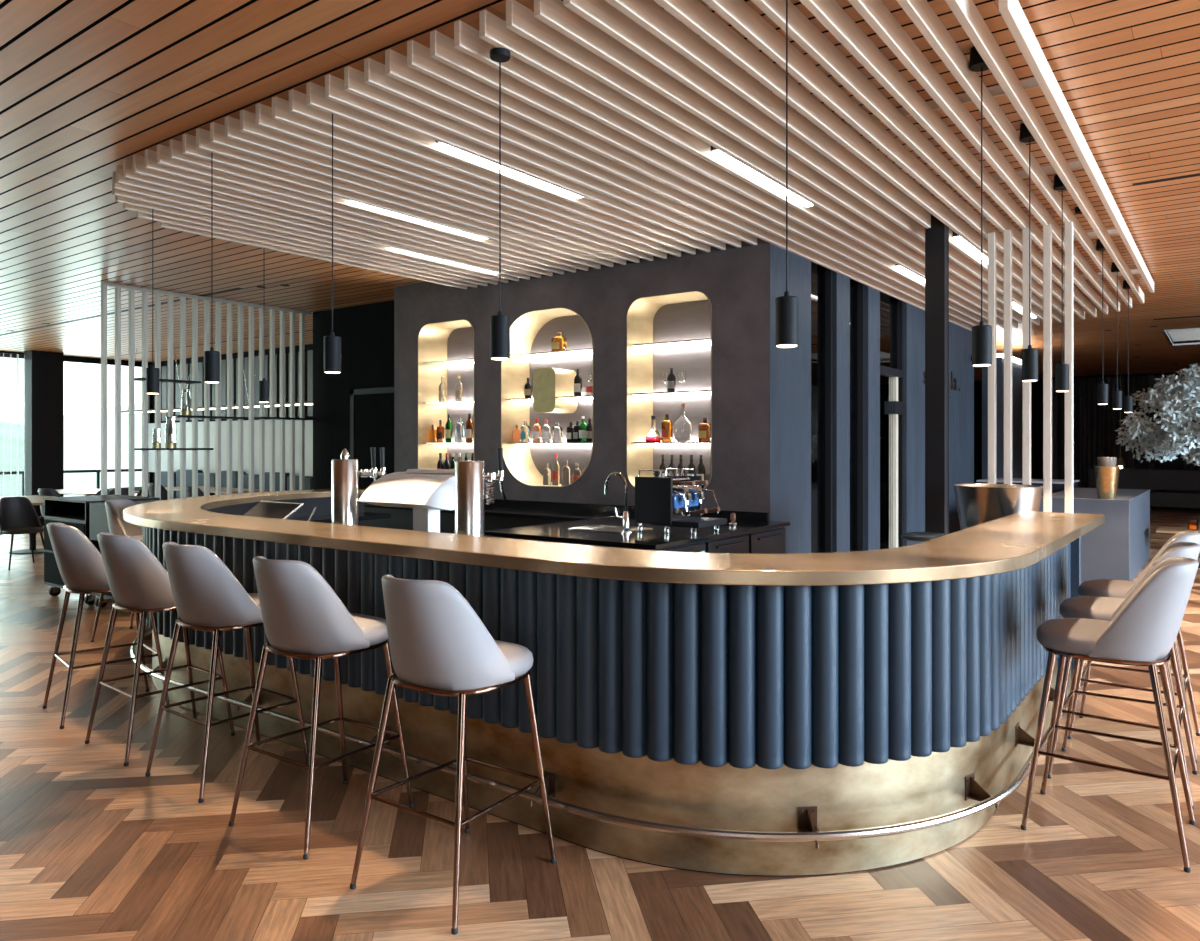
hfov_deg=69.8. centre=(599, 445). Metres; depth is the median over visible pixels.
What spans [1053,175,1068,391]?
pendant lamp
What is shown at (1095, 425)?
wall
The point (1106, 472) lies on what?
cup
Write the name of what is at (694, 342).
glass shelf
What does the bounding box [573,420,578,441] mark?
bottle
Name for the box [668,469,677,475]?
cup
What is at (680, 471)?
cup
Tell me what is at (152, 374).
pendant lamp
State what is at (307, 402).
linear pendant
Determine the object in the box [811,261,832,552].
window
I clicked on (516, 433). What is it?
bottle
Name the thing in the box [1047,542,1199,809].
bar stool
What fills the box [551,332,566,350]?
bottle
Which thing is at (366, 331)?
wall
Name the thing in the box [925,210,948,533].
column steel
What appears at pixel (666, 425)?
bottle
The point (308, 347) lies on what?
wall
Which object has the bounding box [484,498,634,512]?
backsplash
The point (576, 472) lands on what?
bottle
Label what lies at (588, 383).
bottle
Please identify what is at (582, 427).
bottle
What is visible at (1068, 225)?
timber post
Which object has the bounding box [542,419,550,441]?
bottle
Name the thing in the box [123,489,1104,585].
countertop
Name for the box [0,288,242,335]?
trim
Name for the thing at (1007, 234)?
timber post
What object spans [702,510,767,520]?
backsplash
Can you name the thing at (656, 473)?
cup
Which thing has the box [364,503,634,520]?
countertop
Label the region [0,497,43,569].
dining chair
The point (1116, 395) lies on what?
pendant lamp
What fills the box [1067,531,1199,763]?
bar stool
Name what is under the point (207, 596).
bar stool
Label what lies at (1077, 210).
pendant lamp
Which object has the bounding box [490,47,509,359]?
pendant lamp
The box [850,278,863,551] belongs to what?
window
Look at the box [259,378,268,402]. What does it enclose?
pendant lamp
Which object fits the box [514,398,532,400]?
glass shelf
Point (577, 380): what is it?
bottle
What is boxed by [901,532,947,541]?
stool
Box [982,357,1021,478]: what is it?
wall
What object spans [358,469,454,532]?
hood
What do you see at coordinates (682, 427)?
bottle
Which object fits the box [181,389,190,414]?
glass lantern
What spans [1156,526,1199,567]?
table
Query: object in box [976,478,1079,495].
sideboard
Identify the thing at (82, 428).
window
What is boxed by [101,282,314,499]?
screen
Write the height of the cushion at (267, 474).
0.580 m
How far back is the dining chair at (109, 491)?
12.84 m
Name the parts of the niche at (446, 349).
panel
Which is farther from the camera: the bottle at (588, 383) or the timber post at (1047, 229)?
the bottle at (588, 383)
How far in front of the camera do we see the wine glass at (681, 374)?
7.63 m
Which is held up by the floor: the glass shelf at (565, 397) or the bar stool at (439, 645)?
the bar stool at (439, 645)
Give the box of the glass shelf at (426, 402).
[425,401,473,404]
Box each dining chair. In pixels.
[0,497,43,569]
[36,488,60,533]
[95,489,113,494]
[109,488,128,494]
[136,483,152,496]
[148,484,167,499]
[186,486,203,497]
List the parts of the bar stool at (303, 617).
leg, backrest, leg, leg, seat, leg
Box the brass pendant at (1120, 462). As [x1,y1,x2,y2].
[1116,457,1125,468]
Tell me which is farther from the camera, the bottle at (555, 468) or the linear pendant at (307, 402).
the linear pendant at (307, 402)
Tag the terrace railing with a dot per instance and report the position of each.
(108, 470)
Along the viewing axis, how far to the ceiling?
4.79 m
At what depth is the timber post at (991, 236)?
6.57 m
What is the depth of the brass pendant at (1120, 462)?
18.42 m
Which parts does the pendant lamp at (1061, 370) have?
lamp shade, cord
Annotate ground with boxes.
[64,487,141,496]
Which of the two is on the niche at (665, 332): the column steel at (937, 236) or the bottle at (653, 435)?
the bottle at (653, 435)
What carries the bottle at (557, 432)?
on the niche at (531, 333)
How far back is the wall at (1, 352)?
17.21 m
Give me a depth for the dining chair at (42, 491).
13.03 m
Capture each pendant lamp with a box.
[146,209,159,393]
[204,153,219,382]
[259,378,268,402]
[324,114,340,373]
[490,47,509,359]
[775,0,798,347]
[969,46,991,366]
[1019,123,1037,381]
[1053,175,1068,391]
[1075,206,1082,213]
[1096,239,1107,404]
[1111,262,1121,408]
[1123,280,1132,412]
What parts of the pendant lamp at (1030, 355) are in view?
cord, lamp shade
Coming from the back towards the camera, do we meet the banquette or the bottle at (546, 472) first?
the banquette
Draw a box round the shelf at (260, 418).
[254,417,314,419]
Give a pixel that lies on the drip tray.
(687, 522)
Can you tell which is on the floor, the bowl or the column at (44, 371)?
the column at (44, 371)
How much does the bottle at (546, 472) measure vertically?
0.220 m
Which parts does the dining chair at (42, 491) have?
backrest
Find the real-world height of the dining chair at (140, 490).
0.859 m
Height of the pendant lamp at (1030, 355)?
1.422 m
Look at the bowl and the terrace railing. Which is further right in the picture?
the bowl
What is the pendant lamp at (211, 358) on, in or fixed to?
hanging from the ceiling
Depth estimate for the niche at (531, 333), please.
8.71 m
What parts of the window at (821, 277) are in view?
pane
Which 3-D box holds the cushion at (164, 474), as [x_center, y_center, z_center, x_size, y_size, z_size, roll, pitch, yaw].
[-8.732,0.785,17.472,0.720,0.530,0.190,0,0,36]
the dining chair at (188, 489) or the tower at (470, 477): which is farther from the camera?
the dining chair at (188, 489)
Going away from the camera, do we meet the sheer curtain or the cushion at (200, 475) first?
the sheer curtain
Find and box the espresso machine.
[635,468,726,534]
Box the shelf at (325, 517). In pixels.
[292,512,390,522]
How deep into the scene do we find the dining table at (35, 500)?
12.15 m
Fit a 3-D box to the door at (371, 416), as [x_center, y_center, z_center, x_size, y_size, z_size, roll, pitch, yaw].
[-2.623,0.390,10.548,1.370,2.220,0.020,0,0,36]
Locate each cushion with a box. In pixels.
[161,471,175,497]
[176,470,202,497]
[198,473,214,494]
[221,471,245,494]
[243,474,258,488]
[265,472,289,490]
[287,476,312,490]
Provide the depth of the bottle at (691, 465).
7.53 m
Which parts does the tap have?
spout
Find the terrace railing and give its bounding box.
[0,469,141,495]
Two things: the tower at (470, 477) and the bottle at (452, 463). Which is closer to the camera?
the tower at (470, 477)
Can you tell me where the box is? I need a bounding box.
[533,367,576,412]
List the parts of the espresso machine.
panel, cup rail, panel, panel, lever handle, handle, lever handle, handle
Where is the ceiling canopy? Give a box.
[112,0,1153,330]
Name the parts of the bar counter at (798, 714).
panel, foot rail, kick panel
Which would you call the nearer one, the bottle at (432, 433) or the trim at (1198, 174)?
the trim at (1198, 174)
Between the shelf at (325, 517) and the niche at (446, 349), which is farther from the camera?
the niche at (446, 349)
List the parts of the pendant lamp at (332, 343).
lamp shade, cord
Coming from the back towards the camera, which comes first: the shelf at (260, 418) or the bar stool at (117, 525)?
the shelf at (260, 418)
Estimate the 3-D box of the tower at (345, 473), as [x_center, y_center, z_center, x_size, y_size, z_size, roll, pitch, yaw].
[-1.391,0.315,4.951,0.170,0.611,0.355,0,0,36]
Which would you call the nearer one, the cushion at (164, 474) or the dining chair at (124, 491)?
the dining chair at (124, 491)
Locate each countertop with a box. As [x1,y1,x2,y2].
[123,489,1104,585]
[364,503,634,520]
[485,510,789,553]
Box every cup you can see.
[653,469,662,476]
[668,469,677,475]
[677,469,683,475]
[1094,457,1119,498]
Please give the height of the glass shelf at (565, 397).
0.010 m
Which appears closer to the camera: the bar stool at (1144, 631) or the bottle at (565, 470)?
the bar stool at (1144, 631)
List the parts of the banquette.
backrest, seat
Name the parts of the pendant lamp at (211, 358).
lamp shade, cord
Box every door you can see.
[350,387,393,489]
[880,292,903,548]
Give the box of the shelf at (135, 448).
[135,448,212,449]
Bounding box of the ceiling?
[0,0,1199,380]
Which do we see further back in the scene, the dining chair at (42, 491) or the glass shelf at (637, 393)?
the dining chair at (42, 491)
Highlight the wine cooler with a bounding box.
[953,484,1043,529]
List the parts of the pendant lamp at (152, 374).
cord, lamp shade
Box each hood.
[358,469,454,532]
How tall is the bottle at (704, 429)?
0.210 m
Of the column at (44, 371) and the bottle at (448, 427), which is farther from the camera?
the column at (44, 371)
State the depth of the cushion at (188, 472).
16.91 m
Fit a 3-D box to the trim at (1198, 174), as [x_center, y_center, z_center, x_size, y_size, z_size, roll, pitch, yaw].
[6.489,-1.789,3.755,7.100,0.022,0.060,0,0,36]
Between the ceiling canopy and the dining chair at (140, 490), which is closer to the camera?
the ceiling canopy
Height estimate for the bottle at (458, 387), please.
0.280 m
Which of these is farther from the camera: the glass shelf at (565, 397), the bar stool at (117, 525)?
the glass shelf at (565, 397)
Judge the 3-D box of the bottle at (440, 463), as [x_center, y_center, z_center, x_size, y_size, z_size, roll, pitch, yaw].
[-1.750,0.231,9.433,0.076,0.310,0.077,0,0,36]
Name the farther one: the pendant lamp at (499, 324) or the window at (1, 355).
the window at (1, 355)
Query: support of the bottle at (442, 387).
on the niche at (446, 349)
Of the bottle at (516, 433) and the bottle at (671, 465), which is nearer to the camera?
the bottle at (671, 465)
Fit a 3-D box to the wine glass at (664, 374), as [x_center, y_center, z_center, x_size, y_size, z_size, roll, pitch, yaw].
[0.600,-0.571,7.754,0.080,0.190,0.080,0,0,36]
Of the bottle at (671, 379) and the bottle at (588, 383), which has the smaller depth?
the bottle at (671, 379)
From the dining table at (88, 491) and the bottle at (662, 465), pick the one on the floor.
the dining table at (88, 491)
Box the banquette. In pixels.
[1088,468,1199,508]
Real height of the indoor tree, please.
2.784 m
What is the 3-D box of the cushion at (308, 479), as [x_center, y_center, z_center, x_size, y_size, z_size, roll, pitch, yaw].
[-5.108,0.785,14.805,0.720,0.530,0.190,0,0,36]
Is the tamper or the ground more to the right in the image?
the tamper
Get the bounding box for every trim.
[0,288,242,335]
[110,330,312,356]
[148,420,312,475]
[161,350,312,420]
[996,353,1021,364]
[1133,173,1199,185]
[1153,316,1199,319]
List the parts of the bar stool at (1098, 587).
leg, leg, seat, backrest, leg, leg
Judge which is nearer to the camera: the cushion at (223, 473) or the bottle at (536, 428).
the bottle at (536, 428)
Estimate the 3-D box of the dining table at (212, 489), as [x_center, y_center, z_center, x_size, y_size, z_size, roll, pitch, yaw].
[-6.796,1.125,15.059,2.400,0.750,0.800,0,0,36]
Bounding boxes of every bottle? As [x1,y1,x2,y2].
[429,425,436,442]
[436,420,443,442]
[437,453,443,468]
[439,377,445,401]
[443,453,449,469]
[445,414,452,442]
[449,453,454,469]
[455,376,462,400]
[455,417,463,442]
[466,414,472,442]
[513,425,519,441]
[520,421,530,441]
[524,378,532,397]
[533,418,540,441]
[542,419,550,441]
[543,463,550,484]
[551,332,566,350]
[552,422,562,441]
[552,454,559,484]
[562,460,569,485]
[567,422,572,441]
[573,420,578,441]
[573,463,580,481]
[574,369,581,395]
[579,416,585,441]
[585,418,591,441]
[586,375,591,394]
[645,415,660,441]
[659,454,666,476]
[661,414,672,441]
[667,368,675,391]
[668,455,675,474]
[674,403,691,441]
[677,455,684,474]
[687,455,695,475]
[697,455,704,488]
[698,418,710,441]
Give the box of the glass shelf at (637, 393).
[635,391,710,395]
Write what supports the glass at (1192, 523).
on the table at (1162, 529)
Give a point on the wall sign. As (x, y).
(954, 386)
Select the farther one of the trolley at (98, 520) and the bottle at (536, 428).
the bottle at (536, 428)
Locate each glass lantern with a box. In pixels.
[152,429,160,447]
[165,417,176,447]
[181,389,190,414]
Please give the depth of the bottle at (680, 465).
7.60 m
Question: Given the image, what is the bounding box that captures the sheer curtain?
[3,353,24,496]
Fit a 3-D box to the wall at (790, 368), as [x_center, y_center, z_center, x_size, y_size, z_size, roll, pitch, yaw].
[3.293,-0.140,9.704,0.200,3.280,6.766,0,0,36]
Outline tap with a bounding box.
[605,472,630,533]
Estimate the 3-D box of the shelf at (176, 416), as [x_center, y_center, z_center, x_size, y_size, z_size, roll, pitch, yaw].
[-4.685,-0.344,10.302,0.240,0.022,0.880,0,0,36]
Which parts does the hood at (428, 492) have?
post, lid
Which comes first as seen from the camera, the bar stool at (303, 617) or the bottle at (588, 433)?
the bar stool at (303, 617)
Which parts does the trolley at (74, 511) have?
door, door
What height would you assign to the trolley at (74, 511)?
0.984 m
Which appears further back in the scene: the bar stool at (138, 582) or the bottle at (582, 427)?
the bottle at (582, 427)
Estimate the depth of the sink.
6.23 m
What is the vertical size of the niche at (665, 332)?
1.713 m
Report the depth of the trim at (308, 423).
16.30 m
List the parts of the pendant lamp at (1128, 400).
lamp shade, cord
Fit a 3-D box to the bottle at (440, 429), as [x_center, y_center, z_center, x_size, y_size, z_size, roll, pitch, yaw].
[-1.750,-0.161,9.433,0.086,0.250,0.087,0,0,36]
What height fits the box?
0.436 m
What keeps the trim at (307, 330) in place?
attached to the ceiling
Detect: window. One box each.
[0,354,23,358]
[0,403,141,496]
[64,359,151,482]
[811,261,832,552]
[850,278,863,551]
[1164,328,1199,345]
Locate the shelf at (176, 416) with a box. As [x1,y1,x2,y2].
[167,415,247,418]
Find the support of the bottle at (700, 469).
in the niche at (665, 332)
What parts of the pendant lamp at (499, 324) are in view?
lamp shade, cord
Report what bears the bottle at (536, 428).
on the niche at (531, 333)
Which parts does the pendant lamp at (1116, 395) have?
lamp shade, cord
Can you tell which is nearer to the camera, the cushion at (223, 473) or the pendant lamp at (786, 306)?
the pendant lamp at (786, 306)
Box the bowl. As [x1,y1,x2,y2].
[662,372,669,383]
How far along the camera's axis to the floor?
3.19 m
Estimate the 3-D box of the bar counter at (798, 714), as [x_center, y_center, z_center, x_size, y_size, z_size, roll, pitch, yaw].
[-0.597,0.955,5.615,6.377,1.090,3.564,0,0,36]
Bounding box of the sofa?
[161,470,312,498]
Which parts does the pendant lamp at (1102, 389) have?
lamp shade, cord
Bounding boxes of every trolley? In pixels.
[43,495,159,604]
[89,500,160,615]
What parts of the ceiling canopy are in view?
strip light, strip light, strip light, slatted canopy, strip light, strip light, strip light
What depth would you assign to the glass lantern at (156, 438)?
9.69 m
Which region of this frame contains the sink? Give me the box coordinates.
[568,525,652,532]
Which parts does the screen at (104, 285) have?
rail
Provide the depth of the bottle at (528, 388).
8.64 m
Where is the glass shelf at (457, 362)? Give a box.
[424,359,473,365]
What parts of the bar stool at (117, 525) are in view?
leg, backrest, leg, seat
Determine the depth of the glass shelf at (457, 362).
9.43 m
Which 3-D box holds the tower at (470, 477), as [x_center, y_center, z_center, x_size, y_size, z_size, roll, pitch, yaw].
[-0.596,0.315,4.366,0.170,0.611,0.355,0,0,36]
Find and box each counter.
[123,489,1104,876]
[364,498,634,536]
[1039,488,1149,580]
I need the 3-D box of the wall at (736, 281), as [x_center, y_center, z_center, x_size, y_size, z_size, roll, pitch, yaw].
[-0.283,-0.140,8.515,4.550,3.280,0.620,0,0,36]
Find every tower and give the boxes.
[332,448,385,524]
[455,448,506,535]
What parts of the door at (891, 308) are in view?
pane, pane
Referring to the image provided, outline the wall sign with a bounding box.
[923,371,959,397]
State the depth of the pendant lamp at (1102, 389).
7.41 m
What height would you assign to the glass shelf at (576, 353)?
0.010 m
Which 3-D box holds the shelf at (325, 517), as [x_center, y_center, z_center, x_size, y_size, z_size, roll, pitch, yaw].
[-0.472,0.640,5.786,5.530,0.040,3.140,0,0,36]
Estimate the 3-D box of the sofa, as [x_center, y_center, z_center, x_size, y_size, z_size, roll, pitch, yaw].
[-6.136,0.935,15.281,7.600,0.930,0.640,0,0,36]
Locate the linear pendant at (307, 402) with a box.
[121,334,312,413]
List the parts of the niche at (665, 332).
panel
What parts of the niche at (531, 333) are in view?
panel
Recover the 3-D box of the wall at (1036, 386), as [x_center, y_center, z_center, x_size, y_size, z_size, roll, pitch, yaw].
[15.106,-0.140,20.017,12.600,3.280,0.150,0,0,36]
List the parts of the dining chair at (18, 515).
leg, backrest, seat, leg, leg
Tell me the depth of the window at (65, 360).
18.12 m
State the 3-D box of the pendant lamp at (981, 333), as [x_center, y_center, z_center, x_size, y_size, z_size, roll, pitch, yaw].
[1.708,-1.069,3.846,0.103,1.422,0.103,0,0,-17]
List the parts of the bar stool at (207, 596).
leg, leg, backrest, leg, seat, leg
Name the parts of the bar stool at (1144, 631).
leg, leg, seat, backrest, leg, leg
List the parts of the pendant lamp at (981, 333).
lamp shade, cord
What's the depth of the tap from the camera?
5.91 m
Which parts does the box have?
plate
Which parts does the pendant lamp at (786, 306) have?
lamp shade, cord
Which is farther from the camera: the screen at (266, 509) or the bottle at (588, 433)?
the bottle at (588, 433)
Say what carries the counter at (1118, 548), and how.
on the floor
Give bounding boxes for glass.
[662,372,669,391]
[678,371,685,382]
[1188,519,1197,530]
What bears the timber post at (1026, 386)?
on the floor
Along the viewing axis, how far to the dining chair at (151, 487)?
14.47 m
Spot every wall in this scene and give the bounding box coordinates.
[0,351,151,364]
[152,344,312,483]
[313,300,393,488]
[394,238,769,520]
[770,243,973,553]
[974,372,1189,508]
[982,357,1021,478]
[1052,374,1199,487]
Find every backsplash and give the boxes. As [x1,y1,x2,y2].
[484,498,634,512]
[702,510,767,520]
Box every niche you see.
[418,319,474,468]
[501,308,592,486]
[627,291,711,488]
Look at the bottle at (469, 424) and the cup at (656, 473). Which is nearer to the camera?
the cup at (656, 473)
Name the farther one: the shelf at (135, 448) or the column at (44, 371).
the column at (44, 371)
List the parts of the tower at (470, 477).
tap arm, tap handle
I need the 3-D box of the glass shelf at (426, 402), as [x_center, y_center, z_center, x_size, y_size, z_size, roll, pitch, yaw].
[-1.508,-0.470,9.302,0.836,0.010,0.335,0,0,36]
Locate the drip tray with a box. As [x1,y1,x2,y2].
[651,517,726,527]
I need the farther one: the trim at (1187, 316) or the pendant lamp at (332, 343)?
the trim at (1187, 316)
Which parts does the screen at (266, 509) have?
cable arm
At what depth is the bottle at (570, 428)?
8.32 m
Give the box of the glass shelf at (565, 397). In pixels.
[564,396,591,398]
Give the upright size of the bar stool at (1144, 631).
1.072 m
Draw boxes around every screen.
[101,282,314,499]
[243,500,316,520]
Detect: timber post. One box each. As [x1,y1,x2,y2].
[988,232,995,483]
[1004,230,1011,483]
[1022,228,1030,484]
[1043,225,1051,511]
[1065,222,1072,512]
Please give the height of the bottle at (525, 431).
0.220 m
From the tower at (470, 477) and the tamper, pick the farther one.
the tamper
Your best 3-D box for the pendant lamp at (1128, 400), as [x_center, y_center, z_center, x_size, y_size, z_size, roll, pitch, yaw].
[5.673,-1.069,9.234,0.103,1.422,0.103,0,0,-17]
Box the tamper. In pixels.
[729,513,736,526]
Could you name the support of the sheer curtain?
attached to the column at (44, 371)
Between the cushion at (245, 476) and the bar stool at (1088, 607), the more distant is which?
the cushion at (245, 476)
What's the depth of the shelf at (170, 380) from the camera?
9.93 m
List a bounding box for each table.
[0,495,51,553]
[56,488,139,495]
[165,486,269,494]
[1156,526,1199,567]
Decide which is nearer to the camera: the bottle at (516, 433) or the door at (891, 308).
the bottle at (516, 433)
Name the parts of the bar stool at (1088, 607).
leg, leg, seat, backrest, leg, leg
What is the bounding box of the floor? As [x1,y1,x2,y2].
[0,507,1199,940]
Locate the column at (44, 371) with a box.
[24,350,63,525]
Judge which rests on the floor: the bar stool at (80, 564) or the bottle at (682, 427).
the bar stool at (80, 564)
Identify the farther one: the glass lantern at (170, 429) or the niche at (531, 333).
the glass lantern at (170, 429)
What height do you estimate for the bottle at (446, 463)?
0.310 m
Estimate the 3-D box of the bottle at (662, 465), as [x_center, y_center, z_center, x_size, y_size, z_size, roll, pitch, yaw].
[0.566,0.231,7.729,0.074,0.310,0.075,0,0,36]
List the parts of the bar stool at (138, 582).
leg, leg, backrest, leg, leg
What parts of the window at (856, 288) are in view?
pane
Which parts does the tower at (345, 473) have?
tap arm, tap arm, tap handle, tap handle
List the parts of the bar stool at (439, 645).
leg, backrest, leg, leg, seat, leg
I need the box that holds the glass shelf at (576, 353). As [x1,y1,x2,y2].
[510,349,591,358]
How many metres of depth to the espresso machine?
5.95 m
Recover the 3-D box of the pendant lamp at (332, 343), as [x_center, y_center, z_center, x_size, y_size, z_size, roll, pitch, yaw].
[-1.312,-1.064,4.219,0.082,1.412,0.082,0,0,36]
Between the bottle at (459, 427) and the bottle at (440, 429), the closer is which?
the bottle at (459, 427)
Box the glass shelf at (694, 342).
[634,339,710,348]
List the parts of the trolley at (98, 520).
frame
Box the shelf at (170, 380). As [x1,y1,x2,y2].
[135,378,200,383]
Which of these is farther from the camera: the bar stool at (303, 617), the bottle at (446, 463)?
the bottle at (446, 463)
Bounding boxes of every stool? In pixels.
[43,522,169,728]
[85,532,234,766]
[91,499,141,641]
[145,542,308,802]
[229,556,413,859]
[350,575,556,934]
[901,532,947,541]
[1021,557,1198,872]
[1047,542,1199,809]
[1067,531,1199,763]
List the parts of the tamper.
handle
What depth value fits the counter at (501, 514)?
8.00 m
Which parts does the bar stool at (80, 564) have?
leg, leg, backrest, leg, leg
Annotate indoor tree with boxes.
[1115,363,1199,465]

